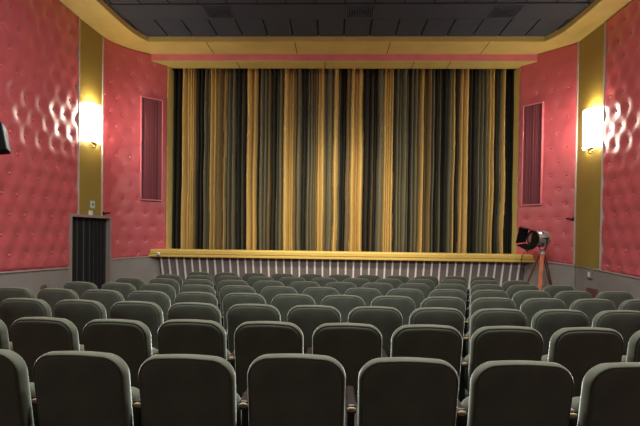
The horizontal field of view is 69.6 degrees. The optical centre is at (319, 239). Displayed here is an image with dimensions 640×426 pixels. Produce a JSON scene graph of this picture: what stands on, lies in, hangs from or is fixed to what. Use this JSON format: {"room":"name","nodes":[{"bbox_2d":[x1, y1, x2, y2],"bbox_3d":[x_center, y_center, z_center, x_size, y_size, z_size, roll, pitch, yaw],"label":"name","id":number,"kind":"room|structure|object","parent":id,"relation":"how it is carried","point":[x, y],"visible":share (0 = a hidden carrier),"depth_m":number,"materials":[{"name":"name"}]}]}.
{"room":"auditorium","nodes":[
{"label":"auditorium","id":0,"kind":"room"},
{"bbox_2d":[0,0,103,298],"bbox_3d":[-5.687,-1.749,3.756,0.240,6.810,15.072,1,1,2],"label":"wall","id":1,"kind":"structure","parent":0,"point":[52,60],"depth_m":9.08,"materials":[{"name":"red fabric"}]},
{"bbox_2d":[0,122,10,154],"bbox_3d":[-5.221,-1.574,7.151,0.799,0.508,0.391,1,1,2],"label":"loudspeaker","id":2,"kind":"object","parent":1,"relation":"attached to","point":[4,143],"visible":1,"depth_m":7.09,"materials":[{"name":"black plastic"}]},
{"bbox_2d":[68,214,111,288],"bbox_3d":[-5.560,0.454,10.822,0.445,2.280,1.863,1,1,5],"label":"door","id":3,"kind":"structure","parent":1,"relation":"in","point":[90,254],"depth_m":10.93,"materials":[{"name":"black fabric"}]},
{"bbox_2d":[86,101,101,147],"bbox_3d":[-5.265,-2.662,10.778,0.196,1.044,0.565,1,1,2],"label":"wall sconce","id":4,"kind":"object","parent":1,"relation":"attached to","point":[93,111],"visible":1,"depth_m":10.62,"materials":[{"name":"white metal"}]},
{"bbox_2d":[103,37,173,283],"bbox_3d":[-4.698,-1.820,12.334,0.482,6.894,2.573,1,1,32],"label":"wall","id":5,"kind":"structure","parent":0,"point":[139,226],"depth_m":12.05,"materials":[{"name":"red fabric"}]},
{"bbox_2d":[140,96,162,200],"bbox_3d":[-4.512,-2.425,12.324,0.594,2.740,0.083,0,1,-42],"label":"curtain","id":6,"kind":"object","parent":5,"relation":"in","point":[151,109],"visible":1,"depth_m":12.31,"materials":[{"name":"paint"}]},
{"bbox_2d":[152,60,536,68],"bbox_3d":[0.580,-4.720,12.381,10.130,0.033,0.520,1,1,2],"label":"trim","id":7,"kind":"structure","parent":5,"relation":"attached to","point":[303,64],"depth_m":12.35,"materials":[{"name":"gold metal"}]},
{"bbox_2d":[151,54,537,60],"bbox_3d":[0.573,-4.808,12.165,10.180,0.190,0.110,1,1,2],"label":"trim","id":8,"kind":"structure","parent":5,"relation":"attached to","point":[154,57],"depth_m":12.12,"materials":[{"name":"paint"}]},
{"bbox_2d":[58,0,632,53],"bbox_3d":[0.231,-4.867,4.070,11.750,0.163,16.190,1,1,2],"label":"trim","id":9,"kind":"structure","parent":5,"relation":"attached to","point":[97,14],"depth_m":11.39,"materials":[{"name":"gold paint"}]},
{"bbox_2d":[103,0,594,36],"bbox_3d":[0.280,-4.987,4.722,12.500,0.120,17.600,1,1,2],"label":"ceiling","id":10,"kind":"structure","parent":0,"point":[152,18],"depth_m":10.36,"materials":[{"name":"grey tile"}]},
{"bbox_2d":[202,6,235,18],"bbox_3d":[-2.237,-5.035,10.191,0.620,0.014,0.540,1,1,2],"label":"ceiling vent","id":11,"kind":"object","parent":10,"relation":"in","point":[212,12],"visible":1,"depth_m":10.17,"materials":[{"name":"grey metal"}]},
{"bbox_2d":[346,6,374,17],"bbox_3d":[0.881,-4.991,10.085,0.620,0.014,0.540,1,1,2],"label":"ceiling vent","id":12,"kind":"object","parent":10,"relation":"in","point":[351,11],"visible":1,"depth_m":10.06,"materials":[{"name":"grey metal"}]},
{"bbox_2d":[487,5,524,17],"bbox_3d":[4.029,-4.947,9.979,0.620,0.014,0.540,1,1,2],"label":"ceiling vent","id":13,"kind":"object","parent":10,"relation":"in","point":[512,11],"visible":1,"depth_m":9.96,"materials":[{"name":"grey metal"}]},
{"bbox_2d":[242,389,468,425],"bbox_3d":[0.188,1.702,4.821,12.700,0.819,17.600,1,1,2],"label":"floor","id":14,"kind":"structure","parent":0,"point":[466,391],"depth_m":4.20,"materials":[{"name":"carpet"}]},
{"bbox_2d":[0,319,12,350],"bbox_3d":[-2.634,1.040,3.657,0.555,0.962,0.453,1,1,6],"label":"seat","id":15,"kind":"object","parent":14,"relation":"on","point":[4,338],"visible":0.12,"depth_m":3.46,"materials":[{"name":"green fabric"}]},
{"bbox_2d":[0,287,34,318],"bbox_3d":[-3.688,1.042,5.712,0.555,0.962,0.453,1,1,7],"label":"seat","id":16,"kind":"object","parent":14,"relation":"on","point":[5,292],"visible":0.21,"depth_m":5.48,"materials":[{"name":"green fabric"}]},
{"bbox_2d":[0,349,38,425],"bbox_3d":[-1.826,1.045,2.616,0.555,0.962,0.453,1,1,5],"label":"seat","id":17,"kind":"object","parent":14,"relation":"on","point":[17,408],"visible":0.69,"depth_m":2.42,"materials":[{"name":"grey fabric"}]},
{"bbox_2d":[29,382,38,425],"bbox_3d":[-1.793,0.960,2.667,0.476,0.291,0.153,1,1,5],"label":"seat cushion","id":18,"kind":"object","parent":17,"relation":"on","point":[32,388],"depth_m":2.59,"materials":[{"name":"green fabric"}]},
{"bbox_2d":[0,298,51,341],"bbox_3d":[-2.881,1.039,4.649,0.555,0.962,0.453,1,1,6],"label":"seat","id":19,"kind":"object","parent":14,"relation":"on","point":[11,309],"visible":0.21,"depth_m":4.43,"materials":[{"name":"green fabric"}]},
{"bbox_2d":[11,317,83,381],"bbox_3d":[-2.074,1.048,3.603,0.555,0.962,0.453,1,1,5],"label":"seat","id":20,"kind":"object","parent":14,"relation":"on","point":[32,337],"visible":0.48,"depth_m":3.39,"materials":[{"name":"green fabric"}]},
{"bbox_2d":[37,288,78,317],"bbox_3d":[-3.129,1.050,5.643,0.555,0.962,0.453,1,1,7],"label":"seat","id":21,"kind":"object","parent":14,"relation":"on","point":[52,296],"visible":0.25,"depth_m":5.42,"materials":[{"name":"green fabric"}]},
{"bbox_2d":[54,299,106,344],"bbox_3d":[-2.322,1.046,4.591,0.555,0.962,0.453,1,1,5],"label":"seat","id":22,"kind":"object","parent":14,"relation":"on","point":[79,312],"visible":0.3,"depth_m":4.37,"materials":[{"name":"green fabric"}]},
{"bbox_2d":[63,282,97,298],"bbox_3d":[-3.377,1.061,6.640,0.555,0.962,0.453,1,1,7],"label":"seat","id":23,"kind":"object","parent":14,"relation":"on","point":[79,288],"visible":0.26,"depth_m":6.41,"materials":[{"name":"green fabric"}]},
{"bbox_2d":[32,351,139,425],"bbox_3d":[-1.266,1.052,2.572,0.555,0.962,0.453,1,1,4],"label":"seat","id":24,"kind":"object","parent":14,"relation":"on","point":[73,388],"visible":0.97,"depth_m":2.37,"materials":[{"name":"grey fabric"}]},
{"bbox_2d":[131,386,139,425],"bbox_3d":[-1.234,0.968,2.625,0.476,0.291,0.153,1,1,4],"label":"seat cushion","id":25,"kind":"object","parent":24,"relation":"on","point":[135,393],"depth_m":2.56,"materials":[{"name":"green fabric"}]},
{"bbox_2d":[82,289,123,318],"bbox_3d":[-2.569,1.057,5.582,0.555,0.962,0.453,1,1,6],"label":"seat","id":26,"kind":"object","parent":14,"relation":"on","point":[107,298],"visible":0.32,"depth_m":5.36,"materials":[{"name":"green fabric"}]},
{"bbox_2d":[101,282,135,300],"bbox_3d":[-2.817,1.068,6.575,0.555,0.962,0.453,1,1,6],"label":"seat","id":27,"kind":"object","parent":14,"relation":"on","point":[125,289],"visible":0.28,"depth_m":6.34,"materials":[{"name":"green fabric"}]},
{"bbox_2d":[83,319,157,388],"bbox_3d":[-1.514,1.056,3.556,0.555,0.962,0.453,1,1,4],"label":"seat","id":28,"kind":"object","parent":14,"relation":"on","point":[130,340],"visible":0.46,"depth_m":3.34,"materials":[{"name":"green fabric"}]},
{"bbox_2d":[116,277,144,290],"bbox_3d":[-3.064,1.079,7.569,0.555,0.962,0.453,1,1,7],"label":"seat","id":29,"kind":"object","parent":14,"relation":"on","point":[137,283],"visible":0.27,"depth_m":7.33,"materials":[{"name":"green fabric"}]},
{"bbox_2d":[110,301,162,350],"bbox_3d":[-1.762,1.054,4.541,0.555,0.962,0.453,1,1,5],"label":"seat","id":30,"kind":"object","parent":14,"relation":"on","point":[150,314],"visible":0.38,"depth_m":4.32,"materials":[{"name":"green fabric"}]},
{"bbox_2d":[128,290,170,322],"bbox_3d":[-2.009,1.065,5.528,0.555,0.962,0.453,1,1,5],"label":"seat","id":31,"kind":"object","parent":14,"relation":"on","point":[162,299],"visible":0.32,"depth_m":5.30,"materials":[{"name":"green fabric"}]},
{"bbox_2d":[140,283,175,305],"bbox_3d":[-2.257,1.076,6.517,0.555,0.962,0.453,1,1,5],"label":"seat","id":32,"kind":"object","parent":14,"relation":"on","point":[168,289],"visible":0.26,"depth_m":6.29,"materials":[{"name":"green fabric"}]},
{"bbox_2d":[149,278,179,295],"bbox_3d":[-2.505,1.087,7.508,0.555,0.962,0.453,1,1,6],"label":"seat","id":33,"kind":"object","parent":14,"relation":"on","point":[172,282],"visible":0.2,"depth_m":7.28,"materials":[{"name":"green fabric"}]},
{"bbox_2d":[156,274,182,287],"bbox_3d":[-2.752,1.098,8.500,0.555,0.962,0.453,1,1,6],"label":"seat","id":34,"kind":"object","parent":14,"relation":"on","point":[177,278],"visible":0.17,"depth_m":8.27,"materials":[{"name":"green fabric"}]},
{"bbox_2d":[133,354,241,425],"bbox_3d":[-0.706,1.060,2.536,0.555,0.962,0.453,1,1,3],"label":"seat","id":35,"kind":"object","parent":14,"relation":"on","point":[175,389],"visible":0.95,"depth_m":2.33,"materials":[{"name":"grey fabric"}]},
{"bbox_2d":[236,393,241,425],"bbox_3d":[-0.674,0.975,2.589,0.476,0.291,0.153,1,1,3],"label":"seat cushion","id":36,"kind":"object","parent":35,"relation":"on","point":[239,412],"depth_m":2.54,"materials":[{"name":"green fabric"}]},
{"bbox_2d":[154,319,230,363],"bbox_3d":[-0.953,1.050,3.516,0.555,0.962,0.453,1,1,4],"label":"seat","id":37,"kind":"object","parent":14,"relation":"on","point":[175,336],"visible":0.39,"depth_m":3.30,"materials":[{"name":"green fabric"}]},
{"bbox_2d":[168,302,220,323],"bbox_3d":[-1.201,1.061,4.497,0.555,0.962,0.453,1,1,4],"label":"seat","id":38,"kind":"object","parent":14,"relation":"on","point":[182,310],"visible":0.28,"depth_m":4.27,"materials":[{"name":"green fabric"}]},
{"bbox_2d":[175,292,217,306],"bbox_3d":[-1.449,1.072,5.481,0.555,0.962,0.453,1,1,4],"label":"seat","id":39,"kind":"object","parent":14,"relation":"on","point":[202,297],"visible":0.23,"depth_m":5.25,"materials":[{"name":"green fabric"}]},
{"bbox_2d":[179,284,215,296],"bbox_3d":[-1.697,1.083,6.466,0.555,0.962,0.453,1,1,5],"label":"seat","id":40,"kind":"object","parent":14,"relation":"on","point":[190,287],"visible":0.23,"depth_m":6.24,"materials":[{"name":"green fabric"}]},
{"bbox_2d":[183,279,213,287],"bbox_3d":[-1.945,1.094,7.454,0.555,0.962,0.453,1,1,5],"label":"seat","id":41,"kind":"object","parent":14,"relation":"on","point":[189,281],"visible":0.2,"depth_m":7.22,"materials":[{"name":"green fabric"}]},
{"bbox_2d":[185,275,214,289],"bbox_3d":[-2.193,1.105,8.443,0.555,0.962,0.453,1,1,5],"label":"seat","id":42,"kind":"object","parent":14,"relation":"on","point":[206,277],"visible":0.2,"depth_m":8.21,"materials":[{"name":"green fabric"}]},
{"bbox_2d":[215,276,242,295],"bbox_3d":[-1.633,1.113,8.392,0.555,0.962,0.453,1,1,5],"label":"seat","id":43,"kind":"object","parent":14,"relation":"on","point":[220,278],"visible":0.2,"depth_m":8.17,"materials":[{"name":"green fabric"}]},
{"bbox_2d":[216,280,248,302],"bbox_3d":[-1.385,1.102,7.407,0.555,0.962,0.453,1,1,4],"label":"seat","id":44,"kind":"object","parent":14,"relation":"on","point":[222,283],"visible":0.28,"depth_m":7.18,"materials":[{"name":"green fabric"}]},
{"bbox_2d":[218,285,255,313],"bbox_3d":[-1.137,1.091,6.423,0.555,0.962,0.453,1,1,4],"label":"seat","id":45,"kind":"object","parent":14,"relation":"on","point":[225,290],"visible":0.22,"depth_m":6.20,"materials":[{"name":"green fabric"}]},
{"bbox_2d":[221,293,265,328],"bbox_3d":[-0.889,1.080,5.441,0.555,0.962,0.453,1,1,4],"label":"seat","id":46,"kind":"object","parent":14,"relation":"on","point":[230,299],"visible":0.33,"depth_m":5.22,"materials":[{"name":"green fabric"}]},
{"bbox_2d":[225,304,280,352],"bbox_3d":[-0.641,1.069,4.461,0.555,0.962,0.453,1,1,3],"label":"seat","id":47,"kind":"object","parent":14,"relation":"on","point":[237,314],"visible":0.41,"depth_m":4.24,"materials":[{"name":"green fabric"}]},
{"bbox_2d":[247,276,273,287],"bbox_3d":[-1.072,1.120,8.349,0.555,0.962,0.453,1,1,4],"label":"seat","id":48,"kind":"object","parent":14,"relation":"on","point":[253,279],"visible":0.3,"depth_m":8.13,"materials":[{"name":"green fabric"}]},
{"bbox_2d":[228,321,303,397],"bbox_3d":[-0.393,1.058,3.483,0.555,0.962,0.453,1,1,3],"label":"seat","id":49,"kind":"object","parent":14,"relation":"on","point":[252,339],"visible":0.65,"depth_m":3.27,"materials":[{"name":"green fabric"}]},
{"bbox_2d":[253,280,283,294],"bbox_3d":[-0.824,1.109,7.367,0.555,0.962,0.453,1,1,4],"label":"seat","id":50,"kind":"object","parent":14,"relation":"on","point":[258,286],"visible":0.25,"depth_m":7.14,"materials":[{"name":"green fabric"}]},
{"bbox_2d":[261,286,296,304],"bbox_3d":[-0.576,1.098,6.387,0.555,0.962,0.453,1,1,3],"label":"seat","id":51,"kind":"object","parent":14,"relation":"on","point":[269,292],"visible":0.29,"depth_m":6.17,"materials":[{"name":"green fabric"}]},
{"bbox_2d":[239,353,345,425],"bbox_3d":[-0.144,1.050,2.507,0.555,0.962,0.453,1,1,3],"label":"seat","id":52,"kind":"object","parent":14,"relation":"on","point":[284,389],"visible":1,"depth_m":2.30,"materials":[{"name":"grey fabric"}]},
{"bbox_2d":[279,277,305,286],"bbox_3d":[-0.512,1.128,8.312,0.555,0.962,0.453,1,1,3],"label":"seat","id":53,"kind":"object","parent":14,"relation":"on","point":[286,281],"visible":0.2,"depth_m":8.09,"materials":[{"name":"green fabric"}]},
{"bbox_2d":[271,294,314,321],"bbox_3d":[-0.328,1.087,5.409,0.555,0.962,0.453,1,1,3],"label":"seat","id":54,"kind":"object","parent":14,"relation":"on","point":[283,303],"visible":0.3,"depth_m":5.19,"materials":[{"name":"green fabric"}]},
{"bbox_2d":[289,281,319,293],"bbox_3d":[-0.264,1.117,7.334,0.555,0.962,0.453,1,1,3],"label":"seat","id":55,"kind":"object","parent":14,"relation":"on","point":[299,286],"visible":0.22,"depth_m":7.11,"materials":[{"name":"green fabric"}]},
{"bbox_2d":[287,305,340,353],"bbox_3d":[-0.080,1.077,4.432,0.555,0.962,0.453,1,1,3],"label":"seat","id":56,"kind":"object","parent":14,"relation":"on","point":[307,318],"visible":0.32,"depth_m":4.21,"materials":[{"name":"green fabric"}]},
{"bbox_2d":[302,287,338,304],"bbox_3d":[-0.015,1.106,6.358,0.555,0.962,0.453,1,1,3],"label":"seat","id":57,"kind":"object","parent":14,"relation":"on","point":[317,293],"visible":0.26,"depth_m":6.13,"materials":[{"name":"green fabric"}]},
{"bbox_2d":[311,277,337,286],"bbox_3d":[0.049,1.136,8.283,0.555,0.962,0.453,1,1,3],"label":"seat","id":58,"kind":"object","parent":14,"relation":"on","point":[322,281],"visible":0.2,"depth_m":8.06,"materials":[{"name":"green fabric"}]},
{"bbox_2d":[328,274,350,281],"bbox_3d":[0.362,1.155,9.234,0.555,0.962,0.453,1,1,2],"label":"seat","id":59,"kind":"object","parent":14,"relation":"on","point":[339,277],"visible":0.12,"depth_m":9.01,"materials":[{"name":"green fabric"}]},
{"bbox_2d":[325,282,356,294],"bbox_3d":[0.297,1.125,7.309,0.555,0.962,0.453,1,1,2],"label":"seat","id":60,"kind":"object","parent":14,"relation":"on","point":[341,287],"visible":0.23,"depth_m":7.08,"materials":[{"name":"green fabric"}]},
{"bbox_2d":[148,249,534,288],"bbox_3d":[0.509,1.276,12.819,10.250,1.942,1.262,1,1,2],"label":"stage","id":61,"kind":"object","parent":14,"relation":"on","point":[503,268],"visible":0.4,"depth_m":12.30,"materials":[{"name":"yellow wood"}]},
{"bbox_2d":[172,68,513,253],"bbox_3d":[0.578,-2.299,12.906,9.501,5.370,0.362,1,1,2],"label":"stage curtain","id":62,"kind":"object","parent":61,"relation":"on","point":[361,160],"visible":0.95,"depth_m":12.93,"materials":[{"name":"gold fabric"}]},
{"bbox_2d":[321,295,364,322],"bbox_3d":[0.233,1.095,5.383,0.555,0.962,0.453,1,1,2],"label":"seat","id":63,"kind":"object","parent":14,"relation":"on","point":[344,304],"visible":0.26,"depth_m":5.16,"materials":[{"name":"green fabric"}]},
{"bbox_2d":[306,323,381,394],"bbox_3d":[0.168,1.066,3.458,0.555,0.962,0.453,1,1,2],"label":"seat","id":64,"kind":"object","parent":14,"relation":"on","point":[353,345],"visible":0.4,"depth_m":3.25,"materials":[{"name":"green fabric"}]},
{"bbox_2d":[343,278,369,287],"bbox_3d":[0.610,1.144,8.261,0.555,0.962,0.453,1,1,2],"label":"seat","id":65,"kind":"object","parent":14,"relation":"on","point":[359,282],"visible":0.2,"depth_m":8.03,"materials":[{"name":"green fabric"}]},
{"bbox_2d":[344,288,380,305],"bbox_3d":[0.546,1.114,6.336,0.555,0.962,0.453,1,1,2],"label":"seat","id":66,"kind":"object","parent":14,"relation":"on","point":[367,294],"visible":0.27,"depth_m":6.11,"materials":[{"name":"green fabric"}]},
{"bbox_2d":[357,275,379,282],"bbox_3d":[0.923,1.163,9.216,0.555,0.962,0.453,1,1,1],"label":"seat","id":67,"kind":"object","parent":14,"relation":"on","point":[372,278],"visible":0.21,"depth_m":8.99,"materials":[{"name":"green fabric"}]},
{"bbox_2d":[345,306,401,404],"bbox_3d":[0.481,1.085,4.410,0.555,0.962,0.453,1,1,2],"label":"seat","id":68,"kind":"object","parent":14,"relation":"on","point":[386,320],"visible":0.46,"depth_m":4.19,"materials":[{"name":"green fabric"}]},
{"bbox_2d":[362,282,392,295],"bbox_3d":[0.858,1.133,7.290,0.555,0.962,0.453,1,1,1],"label":"seat","id":69,"kind":"object","parent":14,"relation":"on","point":[383,288],"visible":0.33,"depth_m":7.06,"materials":[{"name":"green fabric"}]},
{"bbox_2d":[375,278,401,288],"bbox_3d":[1.171,1.152,8.247,0.555,0.962,0.453,1,1,1],"label":"seat","id":70,"kind":"object","parent":14,"relation":"on","point":[395,283],"visible":0.19,"depth_m":8.02,"materials":[{"name":"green fabric"}]},
{"bbox_2d":[371,296,414,325],"bbox_3d":[0.794,1.103,5.365,0.555,0.962,0.453,1,1,1],"label":"seat","id":71,"kind":"object","parent":14,"relation":"on","point":[405,305],"visible":0.28,"depth_m":5.14,"materials":[{"name":"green fabric"}]},
{"bbox_2d":[386,275,409,283],"bbox_3d":[1.484,1.171,9.205,0.555,0.962,0.453,1,1,1],"label":"seat","id":72,"kind":"object","parent":14,"relation":"on","point":[404,279],"visible":0.19,"depth_m":8.98,"materials":[{"name":"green fabric"}]},
{"bbox_2d":[345,357,458,425],"bbox_3d":[0.416,1.063,2.485,0.555,0.962,0.453,1,1,2],"label":"seat","id":73,"kind":"object","parent":14,"relation":"on","point":[392,391],"visible":1,"depth_m":2.28,"materials":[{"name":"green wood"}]},
{"bbox_2d":[386,288,423,308],"bbox_3d":[1.107,1.122,6.321,0.555,0.962,0.453,1,1,1],"label":"seat","id":74,"kind":"object","parent":14,"relation":"on","point":[416,295],"visible":0.27,"depth_m":6.10,"materials":[{"name":"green fabric"}]},
{"bbox_2d":[398,283,429,298],"bbox_3d":[1.420,1.141,7.279,0.555,0.962,0.453,1,1,1],"label":"seat","id":75,"kind":"object","parent":14,"relation":"on","point":[423,288],"visible":0.3,"depth_m":7.05,"materials":[{"name":"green fabric"}]},
{"bbox_2d":[407,279,434,291],"bbox_3d":[1.733,1.160,8.239,0.555,0.962,0.453,1,1,0],"label":"seat","id":76,"kind":"object","parent":14,"relation":"on","point":[430,283],"visible":0.16,"depth_m":8.02,"materials":[{"name":"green fabric"}]},
{"bbox_2d":[382,324,462,391],"bbox_3d":[0.730,1.074,3.439,0.555,0.962,0.453,1,1,1],"label":"seat","id":77,"kind":"object","parent":14,"relation":"on","point":[443,342],"visible":0.45,"depth_m":3.22,"materials":[{"name":"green fabric"}]},
{"bbox_2d":[409,307,463,345],"bbox_3d":[1.042,1.093,4.396,0.555,0.962,0.453,1,1,1],"label":"seat","id":78,"kind":"object","parent":14,"relation":"on","point":[453,317],"visible":0.27,"depth_m":4.17,"materials":[{"name":"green fabric"}]},
{"bbox_2d":[420,296,465,320],"bbox_3d":[1.355,1.111,5.354,0.555,0.962,0.453,1,1,1],"label":"seat","id":79,"kind":"object","parent":14,"relation":"on","point":[457,303],"visible":0.19,"depth_m":5.13,"materials":[{"name":"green fabric"}]},
{"bbox_2d":[428,289,465,305],"bbox_3d":[1.668,1.130,6.314,0.555,0.962,0.453,1,1,0],"label":"seat","id":80,"kind":"object","parent":14,"relation":"on","point":[460,294],"visible":0.2,"depth_m":6.09,"materials":[{"name":"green fabric"}]},
{"bbox_2d":[434,284,466,295],"bbox_3d":[1.982,1.149,7.275,0.555,0.962,0.453,1,1,0],"label":"seat","id":81,"kind":"object","parent":14,"relation":"on","point":[461,287],"visible":0.23,"depth_m":7.05,"materials":[{"name":"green fabric"}]},
{"bbox_2d":[439,279,466,288],"bbox_3d":[2.295,1.168,8.239,0.555,0.962,0.453,1,1,0],"label":"seat","id":82,"kind":"object","parent":14,"relation":"on","point":[450,281],"visible":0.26,"depth_m":8.01,"materials":[{"name":"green fabric"}]},
{"bbox_2d":[466,280,498,299],"bbox_3d":[2.857,1.177,8.245,0.555,0.962,0.453,1,1,-1],"label":"seat","id":83,"kind":"object","parent":14,"relation":"on","point":[475,282],"visible":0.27,"depth_m":8.02,"materials":[{"name":"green fabric"}]},
{"bbox_2d":[466,284,502,307],"bbox_3d":[2.543,1.158,7.279,0.555,0.962,0.453,1,1,-1],"label":"seat","id":84,"kind":"object","parent":14,"relation":"on","point":[474,288],"visible":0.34,"depth_m":7.05,"materials":[{"name":"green fabric"}]},
{"bbox_2d":[465,290,508,318],"bbox_3d":[2.230,1.139,6.313,0.555,0.962,0.453,1,1,0],"label":"seat","id":85,"kind":"object","parent":14,"relation":"on","point":[479,293],"visible":0.3,"depth_m":6.09,"materials":[{"name":"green fabric"}]},
{"bbox_2d":[464,297,515,333],"bbox_3d":[1.917,1.120,5.350,0.555,0.962,0.453,1,1,0],"label":"seat","id":86,"kind":"object","parent":14,"relation":"on","point":[484,302],"visible":0.28,"depth_m":5.13,"materials":[{"name":"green fabric"}]},
{"bbox_2d":[462,308,525,398],"bbox_3d":[1.604,1.101,4.388,0.555,0.962,0.453,1,1,0],"label":"seat","id":87,"kind":"object","parent":14,"relation":"on","point":[480,318],"visible":0.39,"depth_m":4.17,"materials":[{"name":"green fabric"}]},
{"bbox_2d":[458,326,542,402],"bbox_3d":[1.291,1.082,3.428,0.555,0.962,0.453,1,1,1],"label":"seat","id":88,"kind":"object","parent":14,"relation":"on","point":[487,343],"visible":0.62,"depth_m":3.22,"materials":[{"name":"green fabric"}]},
{"bbox_2d":[464,354,469,389],"bbox_3d":[1.320,0.997,3.482,0.476,0.291,0.153,1,1,1],"label":"seat cushion","id":89,"kind":"object","parent":88,"relation":"on","point":[466,358],"depth_m":3.44,"materials":[{"name":"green fabric"}]},
{"bbox_2d":[456,360,573,425],"bbox_3d":[0.978,1.075,2.470,0.555,0.962,0.453,1,1,1],"label":"seat","id":90,"kind":"object","parent":14,"relation":"on","point":[502,392],"visible":0.91,"depth_m":2.26,"materials":[{"name":"green fabric"}]},
{"bbox_2d":[461,396,468,425],"bbox_3d":[1.007,0.990,2.524,0.476,0.291,0.153,1,1,1],"label":"seat cushion","id":91,"kind":"object","parent":90,"relation":"on","point":[465,402],"depth_m":2.48,"materials":[{"name":"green fabric"}]},
{"bbox_2d":[502,280,530,291],"bbox_3d":[3.419,1.185,8.259,0.555,0.962,0.453,1,1,-2],"label":"seat","id":92,"kind":"object","parent":14,"relation":"on","point":[507,284],"visible":0.2,"depth_m":8.03,"materials":[{"name":"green fabric"}]},
{"bbox_2d":[506,285,538,299],"bbox_3d":[3.106,1.166,7.289,0.555,0.962,0.453,1,1,-1],"label":"seat","id":93,"kind":"object","parent":14,"relation":"on","point":[513,289],"visible":0.23,"depth_m":7.06,"materials":[{"name":"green fabric"}]},
{"bbox_2d":[512,290,550,310],"bbox_3d":[2.792,1.147,6.320,0.555,0.962,0.453,1,1,-1],"label":"seat","id":94,"kind":"object","parent":14,"relation":"on","point":[518,297],"visible":0.27,"depth_m":6.10,"materials":[{"name":"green fabric"}]},
{"bbox_2d":[516,226,551,290],"bbox_3d":[5.241,0.691,10.895,1.072,2.062,0.683,1,1,2],"label":"spotlight","id":95,"kind":"object","parent":14,"relation":"on","point":[534,238],"visible":0.79,"depth_m":10.91,"materials":[{"name":"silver metal"}]},
{"bbox_2d":[520,298,565,326],"bbox_3d":[2.479,1.128,5.353,0.555,0.962,0.453,1,1,-1],"label":"seat","id":96,"kind":"object","parent":14,"relation":"on","point":[530,307],"visible":0.26,"depth_m":5.13,"materials":[{"name":"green fabric"}]},
{"bbox_2d":[543,285,574,297],"bbox_3d":[3.668,1.175,7.306,0.555,0.962,0.453,1,1,-2],"label":"seat","id":97,"kind":"object","parent":14,"relation":"on","point":[552,290],"visible":0.22,"depth_m":7.08,"materials":[{"name":"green fabric"}]},
{"bbox_2d":[531,309,587,355],"bbox_3d":[2.166,1.109,4.388,0.555,0.962,0.453,1,1,0],"label":"seat","id":98,"kind":"object","parent":14,"relation":"on","point":[547,322],"visible":0.35,"depth_m":4.17,"materials":[{"name":"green fabric"}]},
{"bbox_2d":[554,291,591,308],"bbox_3d":[3.354,1.155,6.334,0.555,0.962,0.453,1,1,-2],"label":"seat","id":99,"kind":"object","parent":14,"relation":"on","point":[568,297],"visible":0.3,"depth_m":6.11,"materials":[{"name":"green fabric"}]},
{"bbox_2d":[541,327,623,397],"bbox_3d":[1.853,1.090,3.424,0.555,0.962,0.453,1,1,0],"label":"seat","id":100,"kind":"object","parent":14,"relation":"on","point":[577,349],"visible":0.44,"depth_m":3.21,"materials":[{"name":"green fabric"}]},
{"bbox_2d":[570,299,615,326],"bbox_3d":[3.041,1.136,5.363,0.555,0.962,0.453,1,1,-1],"label":"seat","id":101,"kind":"object","parent":14,"relation":"on","point":[590,307],"visible":0.26,"depth_m":5.14,"materials":[{"name":"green fabric"}]},
{"bbox_2d":[569,362,639,425],"bbox_3d":[1.539,1.083,2.463,0.555,0.962,0.453,1,1,0],"label":"seat","id":102,"kind":"object","parent":14,"relation":"on","point":[610,392],"visible":0.83,"depth_m":2.26,"materials":[{"name":"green fabric"}]},
{"bbox_2d":[571,397,579,425],"bbox_3d":[1.568,0.998,2.517,0.476,0.291,0.153,1,1,0],"label":"seat cushion","id":103,"kind":"object","parent":102,"relation":"on","point":[575,400],"depth_m":2.46,"materials":[{"name":"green fabric"}]},
{"bbox_2d":[595,291,632,309],"bbox_3d":[3.917,1.164,6.355,0.555,0.962,0.453,1,1,-3],"label":"seat","id":104,"kind":"object","parent":14,"relation":"on","point":[617,297],"visible":0.27,"depth_m":6.13,"materials":[{"name":"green fabric"}]},
{"bbox_2d":[592,310,639,354],"bbox_3d":[2.728,1.117,4.394,0.555,0.962,0.453,1,1,-1],"label":"seat","id":105,"kind":"object","parent":14,"relation":"on","point":[625,322],"visible":0.28,"depth_m":4.17,"materials":[{"name":"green fabric"}]},
{"bbox_2d":[618,299,639,310],"bbox_3d":[3.603,1.145,5.381,0.555,0.962,0.453,1,1,-2],"label":"seat","id":106,"kind":"object","parent":14,"relation":"on","point":[633,304],"visible":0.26,"depth_m":5.15,"materials":[{"name":"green fabric"}]},
{"bbox_2d":[621,330,639,361],"bbox_3d":[2.414,1.098,3.427,0.555,0.962,0.453,1,1,-1],"label":"seat","id":107,"kind":"object","parent":14,"relation":"on","point":[633,351],"visible":0.16,"depth_m":3.24,"materials":[{"name":"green fabric"}]},
{"bbox_2d":[512,42,577,290],"bbox_3d":[5.675,-1.675,12.140,0.478,6.894,2.202,0,1,-27],"label":"wall","id":108,"kind":"structure","parent":0,"point":[552,80],"depth_m":11.65,"materials":[{"name":"red fabric"}]},
{"bbox_2d":[521,101,543,205],"bbox_3d":[5.548,-2.227,12.013,0.083,2.650,0.528,0,1,-39],"label":"wall panel","id":109,"kind":"object","parent":108,"relation":"in","point":[533,114],"visible":1,"depth_m":12.00,"materials":[{"name":"fabric"}]},
{"bbox_2d":[573,0,639,298],"bbox_3d":[6.065,-1.560,3.530,0.211,6.860,15.412,1,1,2],"label":"wall","id":110,"kind":"structure","parent":0,"point":[606,240],"depth_m":9.80,"materials":[{"name":"red fabric"}]},
{"bbox_2d":[583,105,599,153],"bbox_3d":[6.131,-2.472,10.464,0.201,1.044,0.578,1,1,2],"label":"wall sconce","id":111,"kind":"object","parent":110,"relation":"attached to","point":[591,117],"visible":1,"depth_m":10.31,"materials":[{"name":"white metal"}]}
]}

